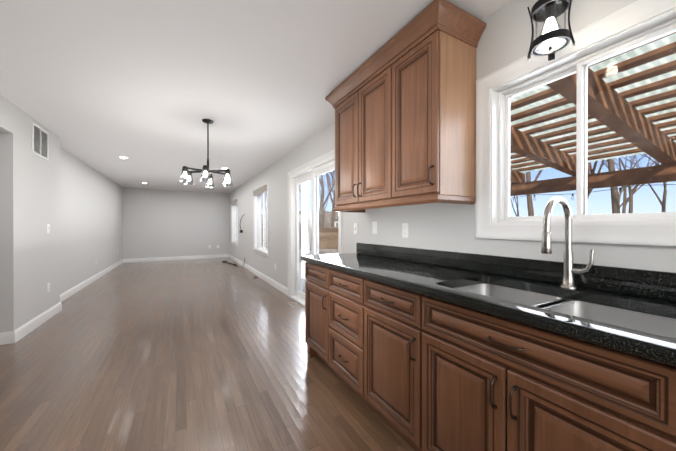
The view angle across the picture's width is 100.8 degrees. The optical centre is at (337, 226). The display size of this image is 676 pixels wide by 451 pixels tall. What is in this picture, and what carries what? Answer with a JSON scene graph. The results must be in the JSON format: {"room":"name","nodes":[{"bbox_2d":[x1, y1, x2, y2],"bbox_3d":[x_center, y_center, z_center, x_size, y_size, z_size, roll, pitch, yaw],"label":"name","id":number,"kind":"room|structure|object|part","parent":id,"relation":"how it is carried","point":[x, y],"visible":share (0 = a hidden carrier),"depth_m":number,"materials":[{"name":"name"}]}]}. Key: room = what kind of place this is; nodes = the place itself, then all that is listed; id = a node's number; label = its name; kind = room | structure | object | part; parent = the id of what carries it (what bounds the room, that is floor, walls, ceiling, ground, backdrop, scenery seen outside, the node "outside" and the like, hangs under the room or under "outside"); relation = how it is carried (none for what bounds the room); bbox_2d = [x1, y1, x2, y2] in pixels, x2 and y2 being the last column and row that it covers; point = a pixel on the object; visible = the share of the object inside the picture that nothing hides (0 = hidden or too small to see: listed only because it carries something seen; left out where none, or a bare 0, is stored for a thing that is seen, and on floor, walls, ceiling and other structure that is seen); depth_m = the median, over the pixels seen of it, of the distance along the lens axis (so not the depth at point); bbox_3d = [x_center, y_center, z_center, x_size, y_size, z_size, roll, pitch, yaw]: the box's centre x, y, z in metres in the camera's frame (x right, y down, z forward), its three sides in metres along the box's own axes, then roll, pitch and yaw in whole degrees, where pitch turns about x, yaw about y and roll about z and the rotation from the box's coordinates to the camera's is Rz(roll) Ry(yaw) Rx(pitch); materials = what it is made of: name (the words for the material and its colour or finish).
{"room":"kitchen","nodes":[
{"label":"kitchen","id":0,"kind":"room"},
{"bbox_2d":[0,94,12,132],"bbox_3d":[-1.757,-1.094,-0.451,0.520,0.305,7.270,0,0,-29],"label":"wall","id":1,"kind":"structure","parent":0,"point":[6,115],"depth_m":2.74,"materials":[{"name":"grey paint"}]},
{"bbox_2d":[0,104,59,332],"bbox_3d":[-3.842,-0.035,3.267,0.520,2.440,1.250,0,0,-29],"label":"wall","id":2,"kind":"structure","parent":0,"point":[29,212],"depth_m":3.09,"materials":[{"name":"grey paint"}]},
{"bbox_2d":[0,331,10,344],"bbox_3d":[-3.537,1.125,2.715,0.510,0.122,0.015,0,0,-29],"label":"baseboard","id":3,"kind":"structure","parent":2,"relation":"attached to","point":[5,337],"depth_m":2.81,"materials":[{"name":"white wood"}]},
{"bbox_2d":[11,301,61,343],"bbox_3d":[-3.609,1.124,3.399,0.015,0.122,1.280,0,0,-29],"label":"baseboard","id":4,"kind":"structure","parent":2,"relation":"attached to","point":[17,334],"depth_m":3.22,"materials":[{"name":"white wood"}]},
{"bbox_2d":[32,122,48,160],"bbox_3d":[-3.605,-1.023,3.386,0.012,0.355,0.430,0,0,-29],"label":"air vent","id":5,"kind":"object","parent":2,"relation":"in","point":[40,141],"visible":1,"depth_m":3.38,"materials":[{"name":"white metal"}]},
{"bbox_2d":[60,147,122,293],"bbox_3d":[-5.594,-0.042,6.429,0.160,2.440,5.980,0,0,-29],"label":"wall","id":6,"kind":"structure","parent":0,"point":[91,214],"depth_m":5.59,"materials":[{"name":"grey paint"}]},
{"bbox_2d":[60,259,123,300],"bbox_3d":[-5.511,1.117,6.478,0.030,0.122,5.980,0,0,-29],"label":"baseboard","id":7,"kind":"structure","parent":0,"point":[75,289],"depth_m":5.54,"materials":[{"name":"white wood"}]},
{"bbox_2d":[123,188,228,258],"bbox_3d":[-5.679,-0.050,9.901,3.410,2.440,0.160,0,0,-29],"label":"wall","id":8,"kind":"structure","parent":0,"point":[164,223],"depth_m":9.77,"materials":[{"name":"grey paint"}]},
{"bbox_2d":[124,254,227,262],"bbox_3d":[-5.571,1.109,9.864,3.180,0.122,0.015,0,0,-29],"label":"baseboard","id":9,"kind":"structure","parent":8,"relation":"attached to","point":[220,255],"depth_m":9.77,"materials":[{"name":"white wood"}]},
{"bbox_2d":[0,257,415,450],"bbox_3d":[-3.396,1.226,2.780,6.400,0.080,14.500,0,0,-29],"label":"floor","id":10,"kind":"structure","parent":0,"point":[207,354],"depth_m":2.23,"materials":[{"name":"brown wood"}]},
{"bbox_2d":[222,214,244,266],"bbox_3d":[-3.261,0.409,8.652,0.160,1.530,1.866,0,0,-39],"label":"cord","id":11,"kind":"object","parent":10,"relation":"on","point":[241,230],"visible":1,"depth_m":7.97,"materials":[{"name":"grey plastic"}]},
{"bbox_2d":[288,302,300,307],"bbox_3d":[-0.662,1.181,4.223,0.115,0.004,0.300,0,0,-29],"label":"floor vent","id":12,"kind":"object","parent":10,"relation":"in","point":[294,305],"visible":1,"depth_m":4.23,"materials":[{"name":"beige metal"}]},
{"bbox_2d":[301,196,675,450],"bbox_3d":[0.780,0.529,1.215,0.642,1.320,3.485,0,0,-29],"label":"base unit","id":13,"kind":"object","parent":10,"relation":"on","point":[417,349],"visible":1,"depth_m":1.14,"materials":[{"name":"brown wood"}]},
{"bbox_3d":[-0.180,0.403,2.361,0.021,0.157,0.454,0,0,-29],"label":"cab drawer","id":14,"kind":"part","parent":13,"relation":"part of","materials":[{"name":"brown wood"}]},
{"bbox_3d":[-0.180,0.778,2.362,0.021,0.562,0.454,0,0,-29],"label":"cab door","id":15,"kind":"part","parent":13,"relation":"part of","materials":[{"name":"brown wood"}]},
{"bbox_3d":[0.050,0.919,1.952,0.021,0.288,0.464,0,0,-29],"label":"cab drawer","id":16,"kind":"part","parent":13,"relation":"part of","materials":[{"name":"brown wood"}]},
{"bbox_3d":[0.050,0.630,1.952,0.021,0.265,0.464,0,0,-29],"label":"cab drawer","id":17,"kind":"part","parent":13,"relation":"part of","materials":[{"name":"brown wood"}]},
{"bbox_3d":[0.050,0.404,1.951,0.021,0.157,0.464,0,0,-29],"label":"cab drawer","id":18,"kind":"part","parent":13,"relation":"part of","materials":[{"name":"brown wood"}]},
{"bbox_3d":[0.282,0.405,1.537,0.021,0.157,0.464,0,0,-29],"label":"cab drawer","id":19,"kind":"part","parent":13,"relation":"part of","materials":[{"name":"brown wood"}]},
{"bbox_3d":[0.282,0.780,1.538,0.021,0.562,0.464,0,0,-29],"label":"cab door","id":20,"kind":"part","parent":13,"relation":"part of","materials":[{"name":"brown wood"}]},
{"bbox_3d":[0.357,0.594,1.348,0.034,0.119,0.013,0,0,-29],"label":"cab door pull","id":21,"kind":"part","parent":13,"relation":"part of","materials":[{"name":"brown metal"}]},
{"bbox_2d":[301,253,675,365],"bbox_3d":[0.784,0.292,1.217,0.632,0.040,3.485,0,0,-29],"label":"countertop","id":22,"kind":"structure","parent":13,"relation":"on","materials":[{"name":"black stone"}]},
{"bbox_2d":[422,284,675,450],"bbox_3d":[0.791,0.642,1.092,0.540,0.839,0.812,0,0,-29],"label":"cabinet","id":23,"kind":"object","parent":13,"relation":"in","point":[506,367],"depth_m":0.94,"materials":[{"name":"brown wood"}]},
{"bbox_2d":[0,0,511,192],"bbox_3d":[-3.365,-1.304,2.884,6.560,0.100,14.660,0,0,-29],"label":"ceiling","id":24,"kind":"structure","parent":0,"point":[145,87],"depth_m":2.27,"materials":[{"name":"white paint"}]},
{"bbox_2d":[179,119,232,187],"bbox_3d":[-1.541,-0.879,3.312,0.599,0.750,0.622,0,0,-29],"label":"dining chandelier","id":25,"kind":"object","parent":24,"relation":"hanging from","point":[205,171],"visible":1,"depth_m":3.27,"materials":[{"name":"black metal"}]},
{"bbox_2d":[527,0,574,60],"bbox_3d":[0.897,-0.992,1.177,0.145,0.516,0.159,0,0,-29],"label":"light","id":26,"kind":"object","parent":24,"relation":"hanging from","point":[548,12],"visible":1,"depth_m":1.17,"materials":[{"name":"black metal"}]},
{"bbox_3d":[0.892,-0.845,1.174,0.104,0.180,0.104,0,0,-29],"label":"glass","id":27,"kind":"part","parent":26,"relation":"part of","materials":[{"name":"clear glass"}]},
{"bbox_3d":[0.892,-0.829,1.174,0.052,0.093,0.051,0,0,-29],"label":"bulb","id":28,"kind":"part","parent":26,"relation":"part of","materials":[{"name":"white glass"}]},
{"bbox_2d":[229,0,675,287],"bbox_3d":[-0.574,-0.038,4.452,0.160,2.440,14.660,0,0,-29],"label":"wall","id":29,"kind":"structure","parent":0,"point":[505,38],"depth_m":1.92,"materials":[{"name":"grey paint"}]},
{"bbox_2d":[230,198,237,245],"bbox_3d":[-3.493,-0.135,9.591,0.200,1.548,1.360,0,0,-29],"label":"dining room window","id":30,"kind":"structure","parent":29,"relation":"in","point":[234,222],"depth_m":10.09,"materials":[{"name":"white"}]},
{"bbox_3d":[-3.445,-0.154,9.618,0.090,1.374,1.184,0,0,-29],"label":"frame","id":31,"kind":"part","parent":30,"relation":"part of","materials":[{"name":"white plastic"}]},
{"bbox_3d":[-3.451,-0.154,9.615,0.035,1.316,1.146,0,0,-29],"label":"glass","id":32,"kind":"part","parent":30,"relation":"part of","materials":[{"name":"clear glass"}]},
{"bbox_2d":[229,254,287,295],"bbox_3d":[-2.506,1.114,7.720,0.015,0.122,6.755,0,0,-29],"label":"baseboard","id":33,"kind":"structure","parent":29,"relation":"attached to","point":[272,282],"depth_m":6.11,"materials":[{"name":"white wood"}]},
{"bbox_2d":[252,184,268,256],"bbox_3d":[-1.736,-0.128,6.461,0.200,1.548,1.340,0,0,-29],"label":"dining room window","id":34,"kind":"structure","parent":29,"relation":"in","point":[260,194],"depth_m":6.75,"materials":[{"name":"white"}]},
{"bbox_3d":[-1.799,0.597,6.427,0.045,0.098,1.340,0,0,-29],"label":"sill","id":35,"kind":"part","parent":34,"relation":"part of","materials":[{"name":"white wood"}]},
{"bbox_3d":[-1.688,-0.147,6.488,0.090,1.374,1.164,0,0,-29],"label":"frame","id":36,"kind":"part","parent":34,"relation":"part of","materials":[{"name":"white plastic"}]},
{"bbox_3d":[-1.694,-0.147,6.484,0.035,1.316,1.126,0,0,-29],"label":"glass","id":37,"kind":"part","parent":34,"relation":"part of","materials":[{"name":"clear glass"}]},
{"bbox_2d":[288,149,342,306],"bbox_3d":[-0.338,0.135,4.001,0.170,2.097,1.824,0,0,-29],"label":"sliding glass door","id":38,"kind":"structure","parent":29,"relation":"in","point":[300,177],"depth_m":4.43,"materials":[{"name":"white"}]},
{"bbox_3d":[-0.325,0.157,4.008,0.056,1.843,1.526,0,0,-29],"label":"glass","id":39,"kind":"part","parent":38,"relation":"part of","materials":[{"name":"clear glass"}]},
{"bbox_2d":[354,223,357,233],"bbox_3d":[0.181,0.021,2.927,0.015,0.118,0.072,0,0,-29],"label":"light switch","id":40,"kind":"object","parent":29,"relation":"attached to","point":[355,228],"visible":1,"depth_m":2.92,"materials":[{"name":"white plastic"}]},
{"bbox_2d":[333,48,404,207],"bbox_3d":[0.315,-0.702,2.347,0.343,1.032,0.810,0,0,-29],"label":"upper cabinet","id":41,"kind":"object","parent":29,"relation":"attached to","point":[361,120],"depth_m":2.20,"materials":[{"name":"brown wood"}]},
{"bbox_3d":[0.075,-0.652,2.446,0.021,0.909,0.395,0,0,-29],"label":"door","id":42,"kind":"part","parent":41,"relation":"part of","materials":[{"name":"brown wood"}]},
{"bbox_3d":[0.273,-0.651,2.092,0.021,0.909,0.399,0,0,-29],"label":"door","id":43,"kind":"part","parent":41,"relation":"part of","materials":[{"name":"brown wood"}]},
{"bbox_3d":[0.383,-1.162,2.156,0.409,0.112,1.339,0,0,-29],"label":"crown","id":44,"kind":"part","parent":41,"relation":"part of","materials":[{"name":"brown wood"}]},
{"bbox_2d":[372,222,376,233],"bbox_3d":[0.345,0.011,2.641,0.009,0.118,0.072,0,0,-29],"label":"light switch","id":45,"kind":"object","parent":29,"relation":"attached to","point":[374,227],"visible":1,"depth_m":2.63,"materials":[{"name":"white plastic"}]},
{"bbox_2d":[402,223,408,237],"bbox_3d":[0.548,0.032,2.279,0.009,0.118,0.072,0,0,-29],"label":"electrical outlet","id":46,"kind":"object","parent":29,"relation":"attached to","point":[405,230],"visible":1,"depth_m":2.27,"materials":[{"name":"white plastic"}]},
{"bbox_2d":[389,4,480,203],"bbox_3d":[0.610,-0.700,1.821,0.343,1.032,0.397,0,0,-29],"label":"upper cabinet","id":47,"kind":"object","parent":29,"relation":"attached to","point":[405,130],"depth_m":1.66,"materials":[{"name":"brown wood"}]},
{"bbox_3d":[0.407,-0.161,2.172,0.353,0.048,1.227,0,0,-29],"label":"light rail","id":48,"kind":"part","parent":47,"relation":"part of","materials":[{"name":"brown wood"}]},
{"bbox_3d":[0.470,-0.650,1.742,0.021,0.909,0.389,0,0,-29],"label":"door","id":49,"kind":"part","parent":47,"relation":"part of","materials":[{"name":"brown wood"}]},
{"bbox_3d":[0.526,-0.293,1.586,0.034,0.119,0.013,0,0,-29],"label":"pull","id":50,"kind":"part","parent":47,"relation":"part of","materials":[{"name":"brown metal"}]},
{"bbox_2d":[356,243,675,300],"bbox_3d":[1.051,0.220,1.366,0.021,0.102,3.485,0,0,-29],"label":"backsplash","id":51,"kind":"structure","parent":29,"relation":"attached to","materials":[{"name":"black stone"}]},
{"bbox_2d":[475,0,675,245],"bbox_3d":[1.155,-0.413,1.340,0.170,0.971,0.966,0,0,-29],"label":"kitchen window","id":52,"kind":"structure","parent":29,"relation":"in","point":[635,24],"depth_m":1.35,"materials":[{"name":"white"}]},
{"bbox_3d":[1.184,-0.413,1.356,0.035,0.721,0.736,0,0,-29],"label":"glass","id":53,"kind":"part","parent":52,"relation":"part of","materials":[{"name":"clear glass"}]},
{"label":"outside","id":54,"kind":"structure","parent":0,"visible":0},
{"bbox_2d":[308,32,675,254],"bbox_3d":[53.288,-7.772,98.731,250.000,18.387,320.000,0,0,-29],"label":"yard","id":55,"kind":"structure","parent":54,"point":[631,92],"depth_m":3.56,"materials":[{"name":"brown wood"}]},
{"bbox_3d":[3.353,-0.060,2.207,4.489,2.995,7.300,0,0,-29],"label":"pergola frame","id":56,"kind":"part","parent":55,"relation":"part of","materials":[{"name":"brown wood"}]}
]}

